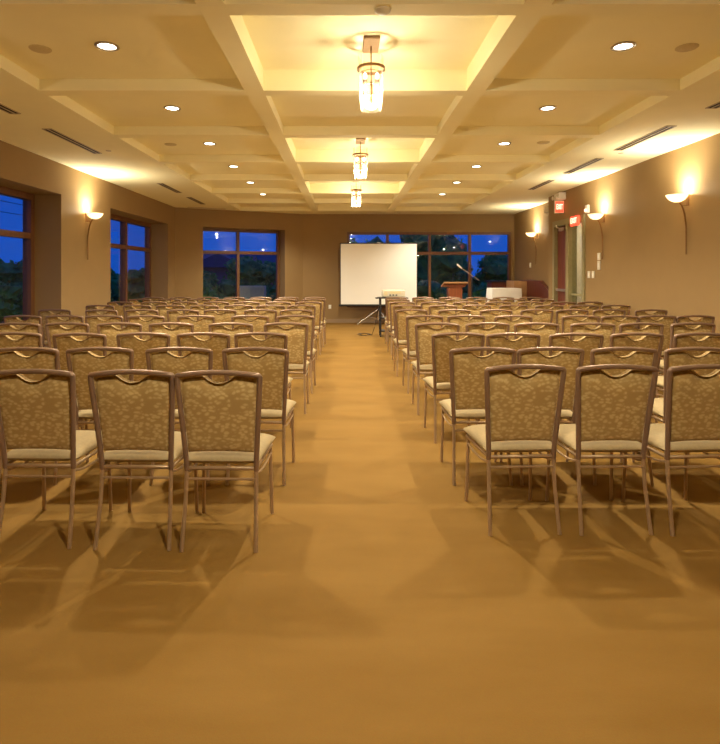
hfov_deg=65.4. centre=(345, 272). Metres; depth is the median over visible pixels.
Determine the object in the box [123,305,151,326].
banquet chair
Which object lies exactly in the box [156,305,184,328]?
banquet chair
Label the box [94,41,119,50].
recessed light
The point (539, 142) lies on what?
ceiling speaker
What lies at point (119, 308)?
banquet chair
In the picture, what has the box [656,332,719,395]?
banquet chair
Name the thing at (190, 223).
wall
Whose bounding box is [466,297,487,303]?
banquet chair
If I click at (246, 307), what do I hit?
banquet chair
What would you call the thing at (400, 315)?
banquet chair
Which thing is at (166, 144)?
ceiling speaker
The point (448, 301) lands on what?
banquet chair
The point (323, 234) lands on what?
wall
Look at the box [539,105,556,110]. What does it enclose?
recessed light
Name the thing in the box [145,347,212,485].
banquet chair
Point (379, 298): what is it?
cart
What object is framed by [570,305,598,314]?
banquet chair
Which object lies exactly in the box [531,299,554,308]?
banquet chair
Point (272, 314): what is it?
banquet chair
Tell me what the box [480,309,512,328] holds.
banquet chair
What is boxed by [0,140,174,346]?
wall
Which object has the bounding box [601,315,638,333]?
banquet chair
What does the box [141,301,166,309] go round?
banquet chair
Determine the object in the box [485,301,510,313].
banquet chair
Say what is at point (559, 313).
banquet chair
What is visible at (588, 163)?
ceiling vent
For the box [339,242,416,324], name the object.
projection screen
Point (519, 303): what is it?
banquet chair
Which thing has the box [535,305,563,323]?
banquet chair
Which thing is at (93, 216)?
wall sconce
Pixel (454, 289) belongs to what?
lectern
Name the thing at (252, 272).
tree
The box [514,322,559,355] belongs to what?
banquet chair
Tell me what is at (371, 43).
chandelier
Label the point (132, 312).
banquet chair
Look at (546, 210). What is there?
wall
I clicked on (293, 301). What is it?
banquet chair
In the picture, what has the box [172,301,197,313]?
banquet chair
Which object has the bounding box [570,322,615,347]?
banquet chair
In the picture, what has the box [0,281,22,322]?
tree
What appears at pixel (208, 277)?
tree
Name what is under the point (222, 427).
banquet chair
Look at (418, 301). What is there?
banquet chair
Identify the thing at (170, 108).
recessed light
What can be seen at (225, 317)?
banquet chair
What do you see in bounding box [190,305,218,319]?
banquet chair
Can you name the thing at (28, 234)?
window
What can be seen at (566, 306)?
banquet chair
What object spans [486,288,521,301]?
tablecloth
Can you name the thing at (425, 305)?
banquet chair
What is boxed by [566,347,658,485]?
banquet chair
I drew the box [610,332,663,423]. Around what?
banquet chair
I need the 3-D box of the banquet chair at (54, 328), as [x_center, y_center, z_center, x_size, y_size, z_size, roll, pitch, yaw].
[-2.865,0.984,6.019,0.463,0.957,0.537,0,0,2]
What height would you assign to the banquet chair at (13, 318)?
0.957 m
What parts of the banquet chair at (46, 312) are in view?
backrest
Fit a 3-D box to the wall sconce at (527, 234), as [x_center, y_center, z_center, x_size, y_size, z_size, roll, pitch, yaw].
[4.786,-0.640,14.450,0.288,0.820,0.276,0,0,0]
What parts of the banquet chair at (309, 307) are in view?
backrest, frame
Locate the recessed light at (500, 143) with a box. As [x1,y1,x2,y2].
[498,142,510,145]
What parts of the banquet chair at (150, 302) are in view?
frame, backrest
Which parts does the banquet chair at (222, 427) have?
leg, leg, backrest, frame, seat, seat frame, leg, leg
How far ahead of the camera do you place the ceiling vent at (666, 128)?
7.11 m
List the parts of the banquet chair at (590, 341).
backrest, frame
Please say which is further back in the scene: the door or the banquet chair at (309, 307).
the door
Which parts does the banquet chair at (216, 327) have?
frame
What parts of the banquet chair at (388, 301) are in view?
backrest, frame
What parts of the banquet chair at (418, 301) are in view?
frame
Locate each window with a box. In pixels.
[0,186,34,320]
[111,214,150,304]
[203,228,279,298]
[347,232,510,306]
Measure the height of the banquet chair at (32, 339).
0.957 m
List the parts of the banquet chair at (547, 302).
frame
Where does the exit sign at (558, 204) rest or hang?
attached to the wall at (645, 264)
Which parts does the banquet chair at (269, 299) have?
frame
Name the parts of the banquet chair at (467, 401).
leg, leg, seat, seat frame, backrest, frame, leg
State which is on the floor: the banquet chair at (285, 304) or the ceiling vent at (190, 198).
the banquet chair at (285, 304)
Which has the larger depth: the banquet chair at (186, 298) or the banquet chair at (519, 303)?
the banquet chair at (186, 298)
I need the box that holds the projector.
[382,290,404,296]
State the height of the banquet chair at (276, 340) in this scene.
0.957 m
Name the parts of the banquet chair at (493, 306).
frame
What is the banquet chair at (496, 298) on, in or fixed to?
on the floor
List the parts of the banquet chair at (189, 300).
frame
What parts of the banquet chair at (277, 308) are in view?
frame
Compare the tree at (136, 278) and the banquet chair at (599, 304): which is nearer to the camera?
the banquet chair at (599, 304)
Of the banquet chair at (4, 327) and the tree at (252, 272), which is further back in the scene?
the tree at (252, 272)
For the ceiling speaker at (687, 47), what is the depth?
4.53 m
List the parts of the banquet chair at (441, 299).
backrest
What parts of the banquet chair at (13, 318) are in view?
frame, backrest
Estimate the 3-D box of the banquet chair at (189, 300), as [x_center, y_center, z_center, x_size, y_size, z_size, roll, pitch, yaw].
[-2.899,0.984,11.272,0.463,0.957,0.537,0,0,0]
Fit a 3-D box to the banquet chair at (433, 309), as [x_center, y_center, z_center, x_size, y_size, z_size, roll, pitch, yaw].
[1.549,0.984,9.180,0.463,0.957,0.537,0,0,0]
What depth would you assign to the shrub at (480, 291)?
20.53 m
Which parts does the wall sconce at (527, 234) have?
lamp shade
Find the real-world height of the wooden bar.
1.270 m
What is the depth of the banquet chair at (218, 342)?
4.80 m
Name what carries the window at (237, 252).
in the wall at (190, 223)
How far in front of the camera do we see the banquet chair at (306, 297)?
11.88 m
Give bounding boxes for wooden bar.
[485,280,548,301]
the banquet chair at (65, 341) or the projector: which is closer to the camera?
the banquet chair at (65, 341)
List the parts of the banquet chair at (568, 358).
leg, backrest, frame, seat frame, seat, leg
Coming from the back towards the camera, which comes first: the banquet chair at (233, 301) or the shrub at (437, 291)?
the shrub at (437, 291)
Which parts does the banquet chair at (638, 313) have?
backrest, frame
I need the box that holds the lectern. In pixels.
[441,282,467,298]
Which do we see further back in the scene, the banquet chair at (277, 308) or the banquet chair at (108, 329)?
the banquet chair at (277, 308)
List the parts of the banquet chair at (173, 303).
frame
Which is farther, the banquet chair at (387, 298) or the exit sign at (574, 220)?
the banquet chair at (387, 298)
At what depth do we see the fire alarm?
10.57 m
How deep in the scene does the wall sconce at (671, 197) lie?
7.52 m
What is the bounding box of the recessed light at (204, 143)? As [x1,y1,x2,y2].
[203,142,215,144]
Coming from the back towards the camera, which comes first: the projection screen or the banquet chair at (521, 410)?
the projection screen
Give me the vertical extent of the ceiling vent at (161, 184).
0.010 m
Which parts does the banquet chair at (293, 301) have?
backrest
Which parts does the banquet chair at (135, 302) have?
frame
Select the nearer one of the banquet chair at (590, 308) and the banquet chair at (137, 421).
the banquet chair at (137, 421)
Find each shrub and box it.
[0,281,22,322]
[14,288,22,305]
[203,280,227,299]
[266,283,275,301]
[417,280,446,303]
[462,282,486,299]
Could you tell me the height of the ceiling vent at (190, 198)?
0.010 m
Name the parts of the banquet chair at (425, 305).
frame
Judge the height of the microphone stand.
1.695 m
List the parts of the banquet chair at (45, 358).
leg, backrest, frame, leg, leg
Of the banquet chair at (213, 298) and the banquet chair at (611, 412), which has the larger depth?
the banquet chair at (213, 298)
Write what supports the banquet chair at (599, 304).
on the floor
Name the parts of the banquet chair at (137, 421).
leg, leg, frame, backrest, seat, seat frame, leg, leg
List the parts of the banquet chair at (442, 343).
leg, leg, seat frame, seat, backrest, frame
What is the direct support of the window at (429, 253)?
in the wall at (323, 234)
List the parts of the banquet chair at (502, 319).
frame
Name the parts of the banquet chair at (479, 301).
frame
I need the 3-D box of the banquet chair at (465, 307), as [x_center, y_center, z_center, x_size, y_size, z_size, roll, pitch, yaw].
[2.102,0.984,9.225,0.463,0.957,0.537,0,0,1]
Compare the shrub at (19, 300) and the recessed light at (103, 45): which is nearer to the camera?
the recessed light at (103, 45)
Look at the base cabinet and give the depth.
19.28 m
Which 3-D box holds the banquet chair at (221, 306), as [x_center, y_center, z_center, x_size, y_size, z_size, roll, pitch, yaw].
[-2.308,0.984,10.232,0.463,0.957,0.537,0,0,1]
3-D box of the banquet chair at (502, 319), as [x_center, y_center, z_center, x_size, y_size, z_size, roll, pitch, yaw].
[2.021,0.984,6.997,0.463,0.957,0.537,0,0,0]
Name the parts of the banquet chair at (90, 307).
backrest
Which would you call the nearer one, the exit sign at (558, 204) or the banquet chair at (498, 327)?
the banquet chair at (498, 327)
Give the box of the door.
[552,214,584,304]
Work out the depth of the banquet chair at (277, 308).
8.94 m
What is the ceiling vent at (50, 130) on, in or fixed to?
in the ceiling
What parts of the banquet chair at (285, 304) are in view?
frame, backrest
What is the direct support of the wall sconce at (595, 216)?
attached to the wall at (645, 264)
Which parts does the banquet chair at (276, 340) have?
backrest, frame, leg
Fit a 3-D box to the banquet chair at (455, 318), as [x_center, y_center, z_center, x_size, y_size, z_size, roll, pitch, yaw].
[1.461,0.984,7.041,0.463,0.957,0.537,0,0,0]
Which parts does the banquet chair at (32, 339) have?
frame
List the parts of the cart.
leg, leg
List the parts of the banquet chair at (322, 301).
backrest, frame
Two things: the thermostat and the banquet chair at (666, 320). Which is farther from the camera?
the thermostat
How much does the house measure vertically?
3.250 m
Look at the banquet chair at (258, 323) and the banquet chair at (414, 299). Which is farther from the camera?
the banquet chair at (414, 299)
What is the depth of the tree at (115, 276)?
24.58 m
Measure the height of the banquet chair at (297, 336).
0.957 m
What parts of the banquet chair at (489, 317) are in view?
frame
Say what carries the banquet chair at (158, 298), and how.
on the floor
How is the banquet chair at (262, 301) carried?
on the floor
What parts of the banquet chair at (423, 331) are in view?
leg, leg, seat, seat frame, backrest, frame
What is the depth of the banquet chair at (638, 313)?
7.85 m
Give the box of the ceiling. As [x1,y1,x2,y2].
[0,0,719,213]
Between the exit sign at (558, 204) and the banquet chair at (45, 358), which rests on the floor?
the banquet chair at (45, 358)
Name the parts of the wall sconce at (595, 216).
lamp shade, curved arm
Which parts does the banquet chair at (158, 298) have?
frame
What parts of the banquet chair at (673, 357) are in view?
seat, seat frame, frame, backrest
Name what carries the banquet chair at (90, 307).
on the floor
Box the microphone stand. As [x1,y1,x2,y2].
[457,264,478,296]
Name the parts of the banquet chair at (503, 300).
frame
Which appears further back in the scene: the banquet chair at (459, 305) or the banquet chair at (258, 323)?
the banquet chair at (459, 305)
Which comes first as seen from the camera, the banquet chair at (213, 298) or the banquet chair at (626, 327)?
the banquet chair at (626, 327)
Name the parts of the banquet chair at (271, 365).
leg, backrest, frame, seat, seat frame, leg, leg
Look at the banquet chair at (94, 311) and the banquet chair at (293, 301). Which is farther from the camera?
the banquet chair at (293, 301)
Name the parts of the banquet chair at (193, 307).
frame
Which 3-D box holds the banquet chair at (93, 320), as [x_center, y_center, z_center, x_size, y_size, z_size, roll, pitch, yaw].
[-2.931,0.984,7.030,0.463,0.957,0.537,0,0,0]
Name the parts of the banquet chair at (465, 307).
frame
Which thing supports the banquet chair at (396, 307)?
on the floor
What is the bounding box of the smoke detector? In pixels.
[374,6,390,15]
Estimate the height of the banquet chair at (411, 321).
0.957 m
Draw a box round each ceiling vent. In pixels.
[0,103,20,113]
[42,128,101,153]
[157,183,181,192]
[186,197,204,203]
[528,180,554,189]
[563,158,603,173]
[614,126,676,150]
[705,101,719,108]
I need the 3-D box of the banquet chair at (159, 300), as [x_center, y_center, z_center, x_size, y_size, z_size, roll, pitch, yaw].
[-3.455,0.984,11.267,0.463,0.957,0.537,0,0,2]
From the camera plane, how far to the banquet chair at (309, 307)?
8.98 m
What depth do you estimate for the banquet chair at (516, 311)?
8.97 m
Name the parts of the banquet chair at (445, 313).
backrest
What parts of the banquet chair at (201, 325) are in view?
frame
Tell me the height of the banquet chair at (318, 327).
0.957 m
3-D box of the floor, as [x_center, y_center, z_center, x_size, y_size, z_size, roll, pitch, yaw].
[0.170,1.520,6.400,10.460,0.120,21.200,0,0,0]
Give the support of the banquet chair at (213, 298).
on the floor
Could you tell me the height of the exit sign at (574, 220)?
0.190 m
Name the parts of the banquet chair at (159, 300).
frame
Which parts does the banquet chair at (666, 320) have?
backrest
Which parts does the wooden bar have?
panel, panel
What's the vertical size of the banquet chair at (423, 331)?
0.957 m
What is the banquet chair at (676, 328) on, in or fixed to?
on the floor
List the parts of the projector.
port panel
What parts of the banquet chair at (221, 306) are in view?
frame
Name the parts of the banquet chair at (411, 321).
leg, leg, seat, backrest, frame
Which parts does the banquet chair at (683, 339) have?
seat, frame, backrest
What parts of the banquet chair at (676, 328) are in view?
seat, backrest, frame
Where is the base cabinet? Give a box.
[240,286,265,298]
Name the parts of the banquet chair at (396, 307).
backrest, frame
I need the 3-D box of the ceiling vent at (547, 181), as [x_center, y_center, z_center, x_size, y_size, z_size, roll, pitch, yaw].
[3.810,-1.720,10.950,0.120,0.010,1.200,0,0,0]
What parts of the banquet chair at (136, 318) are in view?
frame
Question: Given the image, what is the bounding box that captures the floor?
[0,323,719,743]
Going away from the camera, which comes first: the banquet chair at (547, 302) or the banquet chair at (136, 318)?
the banquet chair at (136, 318)
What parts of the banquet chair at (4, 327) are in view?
frame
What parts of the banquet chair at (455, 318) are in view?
frame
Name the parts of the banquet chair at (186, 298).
frame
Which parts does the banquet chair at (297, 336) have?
backrest, frame, seat frame, seat, leg, leg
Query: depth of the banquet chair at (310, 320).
6.80 m
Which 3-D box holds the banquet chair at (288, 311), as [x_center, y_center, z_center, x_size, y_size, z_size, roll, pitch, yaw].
[-0.698,0.984,8.099,0.463,0.957,0.537,0,0,1]
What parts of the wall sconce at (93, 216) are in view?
curved arm, lamp shade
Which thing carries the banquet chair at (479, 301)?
on the floor
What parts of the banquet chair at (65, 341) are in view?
backrest, frame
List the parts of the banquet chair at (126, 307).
backrest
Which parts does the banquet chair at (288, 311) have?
backrest, frame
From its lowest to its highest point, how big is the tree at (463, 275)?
2.367 m
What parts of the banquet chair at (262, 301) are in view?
backrest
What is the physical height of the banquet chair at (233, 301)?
0.957 m
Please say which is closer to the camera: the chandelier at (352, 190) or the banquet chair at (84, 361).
the banquet chair at (84, 361)
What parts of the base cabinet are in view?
door, door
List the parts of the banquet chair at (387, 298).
frame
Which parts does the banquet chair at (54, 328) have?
backrest, frame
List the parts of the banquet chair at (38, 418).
leg, backrest, frame, leg, seat, seat frame, leg, leg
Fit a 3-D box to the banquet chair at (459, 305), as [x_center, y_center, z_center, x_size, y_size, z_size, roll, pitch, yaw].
[2.125,0.984,10.224,0.463,0.957,0.537,0,0,-2]
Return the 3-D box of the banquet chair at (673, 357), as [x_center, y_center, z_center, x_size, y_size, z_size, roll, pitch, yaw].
[2.424,0.984,4.092,0.463,0.957,0.537,0,0,1]
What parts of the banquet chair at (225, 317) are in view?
frame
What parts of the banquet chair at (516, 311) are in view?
frame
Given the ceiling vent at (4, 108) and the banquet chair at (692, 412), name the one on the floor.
the banquet chair at (692, 412)
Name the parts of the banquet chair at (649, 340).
backrest, frame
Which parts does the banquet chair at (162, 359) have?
leg, frame, backrest, seat, leg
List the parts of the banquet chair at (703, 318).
backrest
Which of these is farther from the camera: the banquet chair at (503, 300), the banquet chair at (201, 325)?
the banquet chair at (503, 300)
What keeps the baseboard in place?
attached to the wall at (323, 234)
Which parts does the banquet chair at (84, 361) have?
seat frame, seat, frame, backrest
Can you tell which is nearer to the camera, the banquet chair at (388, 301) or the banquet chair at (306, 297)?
the banquet chair at (388, 301)
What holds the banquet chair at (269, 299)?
on the floor
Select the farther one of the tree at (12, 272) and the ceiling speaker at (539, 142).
the tree at (12, 272)
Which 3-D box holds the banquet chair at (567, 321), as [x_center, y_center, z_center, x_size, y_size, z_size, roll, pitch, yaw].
[2.829,0.984,7.001,0.463,0.957,0.537,0,0,0]
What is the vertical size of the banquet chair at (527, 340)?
0.957 m
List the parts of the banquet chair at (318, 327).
backrest, frame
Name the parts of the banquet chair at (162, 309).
frame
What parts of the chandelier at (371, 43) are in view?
lamp shade, stem, lamp arm, lamp arm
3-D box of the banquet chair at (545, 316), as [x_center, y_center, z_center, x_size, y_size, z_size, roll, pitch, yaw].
[2.696,0.984,8.129,0.463,0.957,0.537,0,0,2]
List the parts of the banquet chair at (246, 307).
frame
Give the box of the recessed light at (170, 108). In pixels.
[163,105,180,110]
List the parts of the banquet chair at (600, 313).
frame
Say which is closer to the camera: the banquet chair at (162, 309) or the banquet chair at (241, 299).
the banquet chair at (162, 309)
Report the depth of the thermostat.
10.13 m
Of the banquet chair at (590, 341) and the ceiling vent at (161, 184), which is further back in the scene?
the ceiling vent at (161, 184)
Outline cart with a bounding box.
[375,297,407,336]
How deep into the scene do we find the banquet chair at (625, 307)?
8.98 m
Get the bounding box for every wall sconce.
[86,212,102,258]
[526,232,536,252]
[587,213,604,258]
[665,193,688,253]
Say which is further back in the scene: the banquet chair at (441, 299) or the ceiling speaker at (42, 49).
the banquet chair at (441, 299)
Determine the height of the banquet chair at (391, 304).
0.957 m
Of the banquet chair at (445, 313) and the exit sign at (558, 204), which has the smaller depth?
the banquet chair at (445, 313)
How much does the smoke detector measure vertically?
0.030 m
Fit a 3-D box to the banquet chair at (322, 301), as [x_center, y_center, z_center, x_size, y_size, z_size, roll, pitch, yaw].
[-0.635,0.984,11.260,0.463,0.957,0.537,0,0,2]
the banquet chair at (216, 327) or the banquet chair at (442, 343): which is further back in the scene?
the banquet chair at (216, 327)
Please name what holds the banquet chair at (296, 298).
on the floor
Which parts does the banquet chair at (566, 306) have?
frame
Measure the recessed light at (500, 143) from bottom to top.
0.012 m
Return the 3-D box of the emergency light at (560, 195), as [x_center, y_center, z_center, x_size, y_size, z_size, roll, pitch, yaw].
[4.497,-1.615,11.850,0.203,0.150,0.300,0,0,0]
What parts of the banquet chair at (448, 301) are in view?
frame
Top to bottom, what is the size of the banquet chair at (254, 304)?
0.957 m
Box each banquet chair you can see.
[0,322,40,339]
[0,332,41,355]
[0,347,88,485]
[0,369,112,548]
[3,315,47,347]
[38,309,70,346]
[45,315,83,347]
[45,322,89,368]
[52,332,106,428]
[66,347,133,485]
[85,309,117,319]
[85,315,122,333]
[86,305,114,314]
[88,369,198,550]
[97,322,141,354]
[107,301,132,327]
[116,332,169,381]
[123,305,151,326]
[125,309,158,325]
[127,315,164,339]
[128,299,151,308]
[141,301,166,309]
[142,297,163,304]
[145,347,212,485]
[148,322,193,355]
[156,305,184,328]
[158,299,181,308]
[166,309,198,328]
[170,297,191,304]
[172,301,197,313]
[174,370,275,552]
[176,332,229,381]
[177,315,214,339]
[187,299,209,308]
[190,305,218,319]
[197,297,218,304]
[203,301,228,313]
[204,309,236,328]
[208,322,252,355]
[216,299,238,304]
[222,347,295,485]
[223,297,244,303]
[224,305,252,317]
[231,315,268,339]
[234,301,259,312]
[234,332,292,427]
[244,299,267,304]
[244,309,276,322]
[250,297,271,307]
[256,305,284,325]
[264,322,309,413]
[265,301,290,309]
[273,299,296,304]
[276,315,315,393]
[277,297,298,301]
[280,309,313,376]
[287,305,317,359]
[296,301,322,354]
[302,299,325,346]
[304,297,325,341]
[384,297,406,341]
[385,299,409,345]
[387,301,414,354]
[391,305,421,363]
[393,309,427,376]
[402,315,443,393]
[411,322,459,414]
[412,297,433,304]
[416,299,438,309]
[421,301,446,319]
[423,332,484,443]
[429,305,457,317]
[438,309,470,327]
[439,297,460,301]
[439,347,516,485]
[444,299,467,307]
[447,315,484,339]
[453,301,478,312]
[463,305,490,318]
[463,364,566,535]
[465,322,509,355]
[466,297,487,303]
[474,299,497,308]
[475,332,540,424]
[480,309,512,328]
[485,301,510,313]
[493,297,513,304]
[494,315,532,339]
[499,305,527,320]
[500,347,584,485]
[502,299,525,308]
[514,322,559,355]
[518,301,542,313]
[519,297,540,304]
[520,309,553,328]
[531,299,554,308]
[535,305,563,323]
[545,364,658,535]
[549,333,603,441]
[550,301,575,313]
[556,309,588,332]
[562,315,599,338]
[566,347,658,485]
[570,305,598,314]
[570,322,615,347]
[577,301,602,308]
[593,309,625,325]
[601,305,630,314]
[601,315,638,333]
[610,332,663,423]
[619,322,663,397]
[621,364,719,536]
[632,347,719,462]
[634,309,667,374]
[638,315,675,358]
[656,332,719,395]
[658,322,715,375]
[676,315,714,332]
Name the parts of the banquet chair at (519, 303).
frame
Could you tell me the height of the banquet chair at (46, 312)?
0.957 m
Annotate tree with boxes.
[0,260,22,286]
[111,266,144,304]
[111,268,119,301]
[203,269,220,295]
[217,255,275,298]
[350,236,390,242]
[399,235,467,289]
[455,261,473,293]
[472,255,506,286]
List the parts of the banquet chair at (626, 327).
backrest, frame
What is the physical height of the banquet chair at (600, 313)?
0.957 m
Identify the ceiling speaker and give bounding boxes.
[28,44,51,53]
[165,143,176,145]
[537,141,549,143]
[675,43,698,51]
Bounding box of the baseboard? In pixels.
[325,319,384,322]
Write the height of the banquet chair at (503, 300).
0.957 m
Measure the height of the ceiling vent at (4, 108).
0.010 m
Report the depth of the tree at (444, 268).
23.84 m
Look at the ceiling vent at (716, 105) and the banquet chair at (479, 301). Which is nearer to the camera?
the ceiling vent at (716, 105)
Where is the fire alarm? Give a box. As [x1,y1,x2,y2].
[584,205,589,212]
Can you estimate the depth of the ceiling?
5.47 m
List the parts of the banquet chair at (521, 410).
leg, leg, seat, seat frame, backrest, frame, leg, leg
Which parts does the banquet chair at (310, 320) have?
backrest, frame, seat, leg, leg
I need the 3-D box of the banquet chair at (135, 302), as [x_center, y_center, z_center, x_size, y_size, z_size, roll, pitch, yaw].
[-4.044,0.984,11.258,0.463,0.957,0.537,0,0,2]
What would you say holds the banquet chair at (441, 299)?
on the floor
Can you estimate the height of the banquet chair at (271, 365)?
0.957 m
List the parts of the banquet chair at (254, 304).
backrest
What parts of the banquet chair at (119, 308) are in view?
frame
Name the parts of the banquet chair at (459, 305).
frame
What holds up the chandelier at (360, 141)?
hanging from the ceiling
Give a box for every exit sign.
[554,200,563,212]
[570,215,579,225]
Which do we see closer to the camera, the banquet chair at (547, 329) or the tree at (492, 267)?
the banquet chair at (547, 329)
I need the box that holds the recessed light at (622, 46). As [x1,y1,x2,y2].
[610,41,636,50]
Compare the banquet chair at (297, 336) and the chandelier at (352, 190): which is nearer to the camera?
the banquet chair at (297, 336)
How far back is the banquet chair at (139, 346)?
4.80 m
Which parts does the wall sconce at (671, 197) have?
lamp shade, curved arm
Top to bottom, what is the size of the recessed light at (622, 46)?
0.012 m
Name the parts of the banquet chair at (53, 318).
backrest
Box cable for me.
[359,304,379,335]
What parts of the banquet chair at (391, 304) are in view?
backrest, frame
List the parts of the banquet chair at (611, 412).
leg, leg, seat, seat frame, leg, backrest, frame, leg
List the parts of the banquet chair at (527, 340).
backrest, frame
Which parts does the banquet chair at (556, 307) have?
frame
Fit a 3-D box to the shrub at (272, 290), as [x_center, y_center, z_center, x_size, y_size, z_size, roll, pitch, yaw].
[-2.094,0.939,22.000,2.212,1.330,2.287,0,0,0]
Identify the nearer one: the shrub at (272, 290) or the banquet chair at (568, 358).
the banquet chair at (568, 358)
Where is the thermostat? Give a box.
[597,261,600,269]
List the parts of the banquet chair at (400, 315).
seat, backrest, frame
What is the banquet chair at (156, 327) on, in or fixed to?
on the floor
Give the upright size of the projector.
0.170 m
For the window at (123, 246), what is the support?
in the wall at (65, 278)
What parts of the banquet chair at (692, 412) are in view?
leg, leg, seat frame, seat, leg, frame, backrest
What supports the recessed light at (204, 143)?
in the ceiling
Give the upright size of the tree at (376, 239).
3.332 m
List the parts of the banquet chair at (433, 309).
backrest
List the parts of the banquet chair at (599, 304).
backrest, frame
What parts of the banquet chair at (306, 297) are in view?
frame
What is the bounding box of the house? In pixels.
[203,254,275,295]
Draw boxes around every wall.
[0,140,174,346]
[175,207,302,301]
[303,214,513,318]
[514,133,719,345]
[544,207,581,302]
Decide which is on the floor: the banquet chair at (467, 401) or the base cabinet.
the banquet chair at (467, 401)
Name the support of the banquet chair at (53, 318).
on the floor
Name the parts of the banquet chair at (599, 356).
leg, leg, backrest, frame, leg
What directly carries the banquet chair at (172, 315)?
on the floor
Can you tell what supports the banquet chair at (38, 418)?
on the floor
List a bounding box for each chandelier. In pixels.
[350,181,361,206]
[352,138,368,178]
[357,35,384,109]
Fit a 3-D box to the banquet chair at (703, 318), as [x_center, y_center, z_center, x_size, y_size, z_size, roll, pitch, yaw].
[4.226,0.984,7.018,0.463,0.957,0.537,0,0,0]
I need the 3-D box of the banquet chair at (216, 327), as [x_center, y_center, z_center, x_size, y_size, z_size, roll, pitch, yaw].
[-1.174,0.984,5.994,0.463,0.957,0.537,0,0,2]
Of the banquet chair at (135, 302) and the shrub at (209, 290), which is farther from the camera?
the shrub at (209, 290)
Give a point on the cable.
(379, 304)
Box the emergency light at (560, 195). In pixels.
[552,192,565,200]
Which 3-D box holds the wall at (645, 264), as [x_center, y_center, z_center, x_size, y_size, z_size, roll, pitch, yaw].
[4.835,-0.133,6.300,0.470,3.185,20.600,0,0,0]
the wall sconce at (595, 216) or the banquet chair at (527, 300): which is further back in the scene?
the banquet chair at (527, 300)
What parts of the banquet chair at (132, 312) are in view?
backrest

